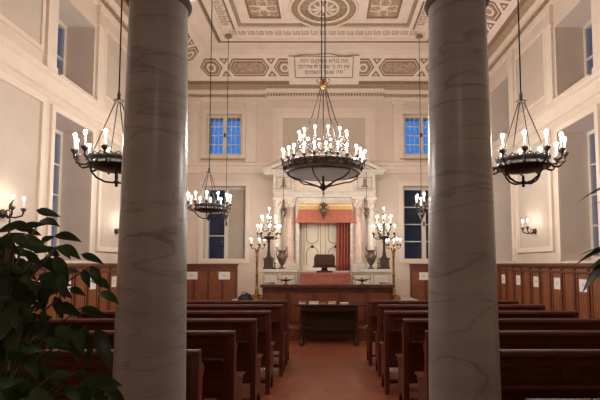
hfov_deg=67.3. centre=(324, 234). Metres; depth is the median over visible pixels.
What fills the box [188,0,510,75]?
trim
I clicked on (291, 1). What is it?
trim
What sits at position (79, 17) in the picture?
wall
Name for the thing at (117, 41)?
trim
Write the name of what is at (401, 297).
floor
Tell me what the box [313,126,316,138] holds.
candle
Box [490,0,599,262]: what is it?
wall
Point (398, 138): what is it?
pilaster
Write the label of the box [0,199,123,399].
potted plant
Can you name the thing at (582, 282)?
paper notice
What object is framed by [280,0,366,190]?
chandelier
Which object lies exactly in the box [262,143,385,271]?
torah ark
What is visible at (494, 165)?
trim
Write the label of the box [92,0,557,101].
trim
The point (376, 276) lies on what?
marble pedestal
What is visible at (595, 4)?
trim
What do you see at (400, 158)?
trim
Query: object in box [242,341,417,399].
floor
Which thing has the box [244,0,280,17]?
trim
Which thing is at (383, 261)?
candelabrum
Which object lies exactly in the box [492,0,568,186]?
chandelier
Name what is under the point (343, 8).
trim
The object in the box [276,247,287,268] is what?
urn
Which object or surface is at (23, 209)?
bulb
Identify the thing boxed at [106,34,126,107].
wall panel
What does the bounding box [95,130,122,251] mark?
trim
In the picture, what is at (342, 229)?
curtain
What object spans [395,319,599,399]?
wooden pew
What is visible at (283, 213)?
sanctuary lamp
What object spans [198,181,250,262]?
trim
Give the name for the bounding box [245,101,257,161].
trim
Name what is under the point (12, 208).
bulb
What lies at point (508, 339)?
wooden pew
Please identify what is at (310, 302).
book
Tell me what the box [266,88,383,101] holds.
trim
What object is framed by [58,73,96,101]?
trim
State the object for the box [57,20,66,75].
window
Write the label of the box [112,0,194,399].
marble column
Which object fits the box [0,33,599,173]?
trim
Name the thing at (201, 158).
trim
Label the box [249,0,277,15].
trim
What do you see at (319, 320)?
table
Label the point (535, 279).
paper notice
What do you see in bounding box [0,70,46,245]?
trim
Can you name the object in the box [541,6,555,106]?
trim
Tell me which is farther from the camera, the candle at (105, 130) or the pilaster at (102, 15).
the pilaster at (102, 15)
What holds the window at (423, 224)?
in the wall at (386, 189)
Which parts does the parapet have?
rail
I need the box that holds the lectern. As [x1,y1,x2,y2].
[313,254,335,272]
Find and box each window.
[51,129,62,257]
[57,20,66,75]
[205,188,245,258]
[207,115,241,154]
[403,188,427,258]
[404,115,427,154]
[583,20,592,75]
[587,129,599,259]
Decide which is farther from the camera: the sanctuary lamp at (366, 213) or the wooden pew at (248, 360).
the sanctuary lamp at (366, 213)
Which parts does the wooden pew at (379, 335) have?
panel, rail, frame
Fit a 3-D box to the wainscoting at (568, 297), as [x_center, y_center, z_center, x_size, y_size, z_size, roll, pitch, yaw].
[4.250,1.312,8.007,0.100,1.615,10.250,0,-4,0]
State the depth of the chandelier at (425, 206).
8.49 m
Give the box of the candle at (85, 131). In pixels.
[84,130,86,144]
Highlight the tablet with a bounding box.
[287,53,359,84]
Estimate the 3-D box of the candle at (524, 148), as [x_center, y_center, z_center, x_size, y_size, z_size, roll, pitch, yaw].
[1.958,-0.912,4.414,0.080,0.231,0.080,0,-4,0]
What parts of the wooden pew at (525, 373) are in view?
rail, panel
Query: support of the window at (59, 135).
in the wall at (79, 17)
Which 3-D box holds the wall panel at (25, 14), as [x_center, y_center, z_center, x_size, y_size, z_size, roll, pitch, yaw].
[-4.296,-3.528,6.191,0.008,1.260,1.260,0,-4,0]
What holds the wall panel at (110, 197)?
attached to the wall at (79, 17)
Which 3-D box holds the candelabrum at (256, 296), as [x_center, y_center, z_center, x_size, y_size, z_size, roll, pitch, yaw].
[-1.782,0.904,11.866,0.433,1.626,0.451,0,-4,0]
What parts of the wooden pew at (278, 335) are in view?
frame, rail, foot rail, panel, panel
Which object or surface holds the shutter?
attached to the window at (234, 227)
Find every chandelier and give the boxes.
[70,0,123,186]
[187,7,231,220]
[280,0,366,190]
[414,193,427,213]
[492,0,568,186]
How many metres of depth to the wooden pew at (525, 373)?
3.04 m
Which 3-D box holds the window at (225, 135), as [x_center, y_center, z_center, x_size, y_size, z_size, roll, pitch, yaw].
[-3.011,-2.987,13.559,1.056,1.243,0.125,0,-4,0]
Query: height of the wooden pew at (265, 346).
1.018 m
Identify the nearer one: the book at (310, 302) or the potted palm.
the potted palm
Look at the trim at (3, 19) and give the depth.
6.68 m
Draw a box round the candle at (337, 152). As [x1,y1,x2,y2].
[336,141,339,155]
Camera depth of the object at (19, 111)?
6.30 m
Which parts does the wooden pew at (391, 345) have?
panel, panel, foot rail, rail, frame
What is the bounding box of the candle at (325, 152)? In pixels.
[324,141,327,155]
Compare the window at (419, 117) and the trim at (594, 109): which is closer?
the trim at (594, 109)
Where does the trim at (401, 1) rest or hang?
attached to the ceiling
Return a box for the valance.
[295,203,355,222]
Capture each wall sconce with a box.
[0,195,25,218]
[521,219,536,233]
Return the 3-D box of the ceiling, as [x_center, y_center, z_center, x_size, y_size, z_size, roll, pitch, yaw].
[0.000,-5.663,6.178,10.000,0.300,16.200,0,-4,0]
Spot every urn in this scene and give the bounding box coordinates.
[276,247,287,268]
[365,247,376,268]
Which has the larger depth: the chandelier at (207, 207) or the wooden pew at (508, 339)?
the chandelier at (207, 207)
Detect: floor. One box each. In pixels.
[233,296,416,299]
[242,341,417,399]
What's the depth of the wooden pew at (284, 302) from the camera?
7.20 m
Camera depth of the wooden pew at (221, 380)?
3.90 m
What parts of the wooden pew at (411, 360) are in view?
panel, panel, rail, frame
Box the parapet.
[260,282,394,340]
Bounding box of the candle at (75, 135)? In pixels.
[73,133,76,147]
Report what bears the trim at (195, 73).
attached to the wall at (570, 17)
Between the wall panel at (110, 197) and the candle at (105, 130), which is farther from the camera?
the wall panel at (110, 197)
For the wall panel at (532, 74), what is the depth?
9.35 m
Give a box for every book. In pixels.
[309,301,318,303]
[315,254,333,265]
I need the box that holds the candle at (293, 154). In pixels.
[292,144,295,157]
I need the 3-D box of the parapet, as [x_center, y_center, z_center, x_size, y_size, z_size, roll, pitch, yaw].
[0.053,1.678,10.163,2.862,1.163,1.500,0,-4,0]
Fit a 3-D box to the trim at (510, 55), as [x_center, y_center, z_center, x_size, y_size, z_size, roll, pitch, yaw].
[4.260,-3.277,10.303,0.080,1.850,0.300,0,-4,0]
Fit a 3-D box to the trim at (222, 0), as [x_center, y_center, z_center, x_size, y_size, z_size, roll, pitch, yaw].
[-0.030,-5.358,8.263,4.520,0.060,6.040,0,-4,0]
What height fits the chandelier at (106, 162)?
5.070 m
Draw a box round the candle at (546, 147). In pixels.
[542,130,550,152]
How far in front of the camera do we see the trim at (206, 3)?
11.70 m
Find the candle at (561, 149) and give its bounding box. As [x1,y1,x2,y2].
[557,132,565,154]
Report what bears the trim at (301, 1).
attached to the ceiling
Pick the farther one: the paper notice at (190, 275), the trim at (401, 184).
the trim at (401, 184)
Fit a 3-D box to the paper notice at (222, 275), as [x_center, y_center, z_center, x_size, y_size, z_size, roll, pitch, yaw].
[-2.910,1.174,13.008,0.330,0.220,0.006,0,-4,0]
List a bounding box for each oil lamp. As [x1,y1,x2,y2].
[223,34,231,221]
[276,277,294,284]
[353,277,370,284]
[416,34,424,221]
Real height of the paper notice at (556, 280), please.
0.210 m
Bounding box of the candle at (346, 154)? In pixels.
[345,143,348,156]
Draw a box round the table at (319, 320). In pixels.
[293,302,364,345]
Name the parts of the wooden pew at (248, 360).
rail, frame, panel, panel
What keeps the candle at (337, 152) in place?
on the chandelier at (323, 166)
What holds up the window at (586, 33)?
in the wall at (570, 17)
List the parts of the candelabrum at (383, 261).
stem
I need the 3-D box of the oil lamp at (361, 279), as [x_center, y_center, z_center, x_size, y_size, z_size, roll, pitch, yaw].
[0.798,0.986,9.697,0.316,0.157,0.279,-3,-5,41]
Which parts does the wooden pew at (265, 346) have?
frame, rail, panel, panel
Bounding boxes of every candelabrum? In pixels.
[250,238,264,299]
[256,208,280,268]
[372,208,395,268]
[385,238,400,299]
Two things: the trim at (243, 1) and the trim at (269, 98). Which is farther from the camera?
the trim at (269, 98)
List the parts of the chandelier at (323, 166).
chain, chain, hanging rod, stem, chain, hanging rod, chain, chain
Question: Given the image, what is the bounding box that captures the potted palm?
[576,188,599,399]
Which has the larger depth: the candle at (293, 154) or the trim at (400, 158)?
the trim at (400, 158)
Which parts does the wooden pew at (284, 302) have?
rail, panel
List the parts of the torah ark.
ark door, scroll moulding, raking cornice, cornice, architrave, scroll moulding, ark door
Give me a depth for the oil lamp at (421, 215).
11.43 m
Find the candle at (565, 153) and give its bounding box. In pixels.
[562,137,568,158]
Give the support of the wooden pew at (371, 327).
on the floor at (314, 370)
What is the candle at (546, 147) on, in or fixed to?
on the chandelier at (524, 163)
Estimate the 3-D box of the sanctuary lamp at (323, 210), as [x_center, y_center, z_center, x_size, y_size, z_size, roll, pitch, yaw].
[-0.014,-1.076,12.273,0.259,1.322,0.271,1,-4,-20]
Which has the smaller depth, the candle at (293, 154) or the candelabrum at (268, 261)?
the candle at (293, 154)
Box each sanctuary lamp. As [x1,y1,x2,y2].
[280,172,285,219]
[319,191,327,219]
[364,172,369,219]
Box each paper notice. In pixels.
[90,278,95,288]
[111,276,116,286]
[187,272,197,278]
[219,272,229,278]
[419,272,427,279]
[516,275,519,284]
[533,276,538,286]
[554,278,559,288]
[579,279,586,291]
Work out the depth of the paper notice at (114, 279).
9.12 m
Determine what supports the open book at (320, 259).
on the lectern
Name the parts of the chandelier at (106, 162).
arm, arm, arm, chain, lamp shade, arm, chain, hanging rod, chain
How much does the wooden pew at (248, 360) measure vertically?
1.018 m
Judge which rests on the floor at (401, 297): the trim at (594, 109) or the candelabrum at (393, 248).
the candelabrum at (393, 248)
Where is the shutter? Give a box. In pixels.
[228,190,244,258]
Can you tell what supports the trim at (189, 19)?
attached to the ceiling
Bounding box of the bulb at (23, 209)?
[20,197,25,211]
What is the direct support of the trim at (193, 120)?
attached to the wall at (386, 189)
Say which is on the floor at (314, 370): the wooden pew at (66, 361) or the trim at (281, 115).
the wooden pew at (66, 361)
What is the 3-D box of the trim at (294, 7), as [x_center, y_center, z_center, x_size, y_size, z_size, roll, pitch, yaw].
[-0.030,-5.226,10.379,1.500,0.030,1.500,0,-4,0]
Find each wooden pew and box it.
[12,349,216,399]
[30,319,262,399]
[30,330,244,399]
[76,311,274,394]
[187,300,290,364]
[187,304,286,376]
[365,300,518,364]
[373,304,544,376]
[379,311,578,394]
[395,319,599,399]
[414,330,599,399]
[500,349,599,399]
[525,398,599,399]
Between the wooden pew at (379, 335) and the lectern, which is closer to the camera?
the wooden pew at (379, 335)
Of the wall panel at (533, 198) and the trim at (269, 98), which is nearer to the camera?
the wall panel at (533, 198)
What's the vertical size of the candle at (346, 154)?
0.236 m
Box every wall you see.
[0,0,126,262]
[187,102,427,297]
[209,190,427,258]
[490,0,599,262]
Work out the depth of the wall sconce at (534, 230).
9.15 m
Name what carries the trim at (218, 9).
attached to the ceiling
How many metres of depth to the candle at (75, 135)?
4.51 m
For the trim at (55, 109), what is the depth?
7.12 m
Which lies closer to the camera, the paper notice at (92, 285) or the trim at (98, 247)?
the paper notice at (92, 285)
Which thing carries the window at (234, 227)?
in the wall at (386, 189)
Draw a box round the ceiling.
[189,0,427,50]
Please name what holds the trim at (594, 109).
attached to the wall at (570, 17)
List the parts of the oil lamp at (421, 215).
hanging rod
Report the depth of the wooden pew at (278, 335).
6.45 m
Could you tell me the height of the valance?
0.560 m
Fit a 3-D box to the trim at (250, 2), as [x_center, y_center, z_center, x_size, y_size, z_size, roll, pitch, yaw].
[-1.420,-5.241,10.360,0.660,0.022,0.740,0,-4,0]
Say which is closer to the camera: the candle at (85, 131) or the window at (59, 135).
the candle at (85, 131)
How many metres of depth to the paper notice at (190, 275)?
13.01 m
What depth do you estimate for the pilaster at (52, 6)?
6.99 m
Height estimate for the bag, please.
0.279 m
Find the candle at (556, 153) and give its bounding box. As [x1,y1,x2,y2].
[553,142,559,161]
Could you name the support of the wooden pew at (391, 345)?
on the floor at (314, 370)
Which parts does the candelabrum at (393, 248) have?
stem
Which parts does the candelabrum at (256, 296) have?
stem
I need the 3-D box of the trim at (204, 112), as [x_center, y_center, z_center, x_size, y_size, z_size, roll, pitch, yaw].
[-3.011,-2.997,13.406,1.296,1.483,0.030,0,-4,0]
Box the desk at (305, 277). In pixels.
[300,272,350,283]
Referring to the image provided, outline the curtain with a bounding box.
[336,223,349,270]
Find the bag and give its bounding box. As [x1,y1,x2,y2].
[237,292,252,299]
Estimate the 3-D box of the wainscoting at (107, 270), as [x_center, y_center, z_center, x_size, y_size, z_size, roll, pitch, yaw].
[-4.250,1.312,8.007,0.100,1.615,10.250,0,-4,0]
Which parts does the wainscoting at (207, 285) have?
cap rail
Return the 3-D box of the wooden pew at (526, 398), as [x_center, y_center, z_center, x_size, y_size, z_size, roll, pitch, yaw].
[2.070,1.226,2.060,2.436,1.018,0.560,0,-4,0]
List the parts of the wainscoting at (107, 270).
cap rail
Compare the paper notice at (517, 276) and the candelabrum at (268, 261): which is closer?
the paper notice at (517, 276)
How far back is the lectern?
11.10 m
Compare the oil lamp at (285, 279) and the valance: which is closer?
the oil lamp at (285, 279)
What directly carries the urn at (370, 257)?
on the marble pedestal at (376, 276)
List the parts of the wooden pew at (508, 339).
panel, rail, panel, frame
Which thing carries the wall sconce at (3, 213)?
attached to the wall at (79, 17)
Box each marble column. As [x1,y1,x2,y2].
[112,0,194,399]
[423,0,500,399]
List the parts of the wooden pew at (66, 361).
panel, frame, rail, panel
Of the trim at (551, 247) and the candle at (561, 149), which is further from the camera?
the trim at (551, 247)
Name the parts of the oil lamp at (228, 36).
hanging rod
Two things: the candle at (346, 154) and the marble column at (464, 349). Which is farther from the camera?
the candle at (346, 154)
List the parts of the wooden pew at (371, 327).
panel, frame, rail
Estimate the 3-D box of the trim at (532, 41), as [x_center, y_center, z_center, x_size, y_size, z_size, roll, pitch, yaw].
[4.285,-3.318,9.434,0.030,1.400,1.400,0,-4,0]
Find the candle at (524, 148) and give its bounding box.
[520,130,528,151]
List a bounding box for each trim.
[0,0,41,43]
[0,0,45,51]
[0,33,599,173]
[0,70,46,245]
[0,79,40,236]
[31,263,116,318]
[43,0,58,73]
[45,104,95,260]
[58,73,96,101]
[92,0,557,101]
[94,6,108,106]
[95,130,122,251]
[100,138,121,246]
[104,27,126,112]
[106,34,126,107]
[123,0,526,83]
[187,101,200,161]
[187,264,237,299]
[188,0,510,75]
[188,0,520,80]
[188,17,427,53]
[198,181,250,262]
[201,158,245,159]
[202,0,427,40]
[202,110,245,157]
[211,0,427,34]
[222,0,424,29]
[224,0,422,29]
[232,63,415,72]
[241,0,283,20]
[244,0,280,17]
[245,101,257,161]
[247,0,278,16]
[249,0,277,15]
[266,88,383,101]
[273,108,374,161]
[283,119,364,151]
[289,0,357,26]
[291,0,355,23]
[298,0,349,23]
[300,0,347,20]
[363,0,405,20]
[366,0,402,17]
[368,0,400,16]
[370,0,398,15]
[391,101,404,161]
[398,181,427,262]
[400,158,427,159]
[403,110,427,157]
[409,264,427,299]
[493,154,515,260]
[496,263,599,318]
[506,50,515,131]
[514,27,545,119]
[514,130,554,252]
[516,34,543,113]
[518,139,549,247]
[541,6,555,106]
[553,73,591,101]
[554,104,599,260]
[591,0,599,73]
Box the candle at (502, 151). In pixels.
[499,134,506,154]
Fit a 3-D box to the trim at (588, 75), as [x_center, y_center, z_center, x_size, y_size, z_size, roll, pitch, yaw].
[4.505,-2.562,7.756,0.590,0.115,1.148,0,-4,0]
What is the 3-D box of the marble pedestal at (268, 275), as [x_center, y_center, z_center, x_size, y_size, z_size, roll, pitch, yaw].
[-1.113,1.286,11.641,0.926,0.815,1.200,0,-4,0]
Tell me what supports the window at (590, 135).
in the wall at (570, 17)
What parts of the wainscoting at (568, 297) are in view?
cap rail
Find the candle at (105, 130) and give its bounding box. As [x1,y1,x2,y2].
[104,129,106,143]
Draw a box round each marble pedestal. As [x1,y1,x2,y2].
[261,269,300,283]
[349,269,391,283]
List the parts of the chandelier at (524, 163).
arm, chain, chain, hanging rod, lamp shade, chain, chain, arm, arm, arm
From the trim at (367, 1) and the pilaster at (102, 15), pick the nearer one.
the pilaster at (102, 15)
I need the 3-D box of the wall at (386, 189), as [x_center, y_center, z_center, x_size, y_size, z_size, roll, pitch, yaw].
[0.000,-1.421,13.670,8.600,7.800,0.700,0,-4,0]
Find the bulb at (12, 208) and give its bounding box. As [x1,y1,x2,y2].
[10,195,14,211]
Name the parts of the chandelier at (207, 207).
lamp shade, hanging rod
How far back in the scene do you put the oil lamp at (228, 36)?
11.39 m
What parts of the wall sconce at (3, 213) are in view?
wall plate, arm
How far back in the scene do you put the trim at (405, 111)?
13.43 m
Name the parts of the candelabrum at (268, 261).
stem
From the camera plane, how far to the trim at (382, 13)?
10.39 m
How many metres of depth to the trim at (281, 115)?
13.41 m
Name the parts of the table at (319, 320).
leg, modesty panel, leg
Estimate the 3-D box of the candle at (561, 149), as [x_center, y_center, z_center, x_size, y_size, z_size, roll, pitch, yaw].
[2.353,-0.908,4.478,0.080,0.231,0.080,0,-4,0]
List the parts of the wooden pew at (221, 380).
panel, rail, panel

